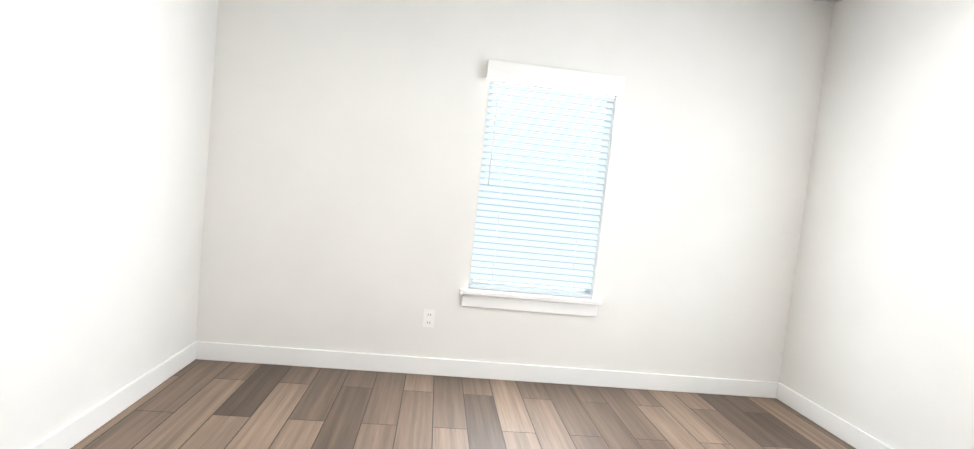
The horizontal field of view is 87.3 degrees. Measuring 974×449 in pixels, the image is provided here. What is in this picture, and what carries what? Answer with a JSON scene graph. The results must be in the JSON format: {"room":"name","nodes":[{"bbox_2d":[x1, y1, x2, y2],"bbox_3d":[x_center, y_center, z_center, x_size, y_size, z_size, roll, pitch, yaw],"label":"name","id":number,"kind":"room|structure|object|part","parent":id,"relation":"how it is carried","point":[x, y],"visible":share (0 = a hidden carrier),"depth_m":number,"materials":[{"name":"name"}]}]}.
{"room":"empty room","nodes":[
{"label":"empty room","id":0,"kind":"room"},
{"bbox_2d":[0,0,217,448],"bbox_3d":[-1.497,-0.285,0.081,0.140,2.740,6.150,6,4,-6],"label":"wall","id":1,"kind":"structure","parent":0,"point":[105,111],"depth_m":2.16,"materials":[{"name":"paint"}]},
{"bbox_2d":[27,341,198,448],"bbox_3d":[-1.638,0.957,1.059,0.015,0.115,4.370,6,4,-6],"label":"baseboard","id":2,"kind":"structure","parent":1,"relation":"attached to","point":[76,430],"depth_m":2.41,"materials":[{"name":"white wood"}]},
{"bbox_2d":[70,359,855,448],"bbox_3d":[-1.093,1.381,-2.826,7.766,0.100,12.530,6,4,-6],"label":"floor","id":3,"kind":"structure","parent":0,"point":[203,404],"depth_m":2.84,"materials":[{"name":"brown wood"}]},
{"bbox_2d":[196,0,833,381],"bbox_3d":[-1.515,-0.497,3.230,7.486,2.740,0.140,6,4,-6],"label":"wall","id":4,"kind":"structure","parent":0,"point":[346,140],"depth_m":3.32,"materials":[{"name":"paint"}]},
{"bbox_2d":[423,309,434,327],"bbox_3d":[-0.381,0.616,3.346,0.072,0.116,0.007,6,4,-6],"label":"electrical outlet plate","id":5,"kind":"object","parent":4,"relation":"attached to","point":[428,318],"visible":1,"depth_m":3.33,"materials":[{"name":"white plastic"}]},
{"bbox_2d":[199,341,778,397],"bbox_3d":[0.124,0.984,3.415,3.916,0.115,0.019,6,4,-6],"label":"baseboard","id":6,"kind":"structure","parent":4,"relation":"attached to","point":[216,351],"depth_m":3.39,"materials":[{"name":"white wood"}]},
{"bbox_2d":[460,59,624,316],"bbox_3d":[0.361,-0.214,3.396,0.952,1.588,0.190,6,4,-6],"label":"window","id":7,"kind":"structure","parent":4,"relation":"in","point":[542,175],"depth_m":3.39,"materials":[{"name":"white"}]},
{"bbox_3d":[0.364,-0.211,3.363,0.952,1.588,0.125,6,4,-6],"label":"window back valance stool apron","id":8,"kind":"part","parent":7,"relation":"part of","materials":[{"name":"white plastic"}]},
{"bbox_2d":[815,0,840,2],"bbox_3d":[-0.799,-1.437,-3.014,7.766,0.100,12.530,6,4,-6],"label":"ceiling","id":9,"kind":"structure","parent":0,"point":[831,1],"depth_m":3.42,"materials":[{"name":"paint"}]},
{"bbox_2d":[779,0,973,448],"bbox_3d":[2.824,0.336,-2.473,0.140,2.740,12.390,6,4,-6],"label":"wall","id":10,"kind":"structure","parent":0,"point":[879,342],"depth_m":2.84,"materials":[{"name":"paint"}]},
{"bbox_2d":[775,383,892,448],"bbox_3d":[2.202,1.294,2.018,0.016,0.115,3.145,6,4,-6],"label":"baseboard","id":11,"kind":"structure","parent":10,"relation":"attached to","point":[847,432],"depth_m":3.12,"materials":[{"name":"white wood"}]}
]}

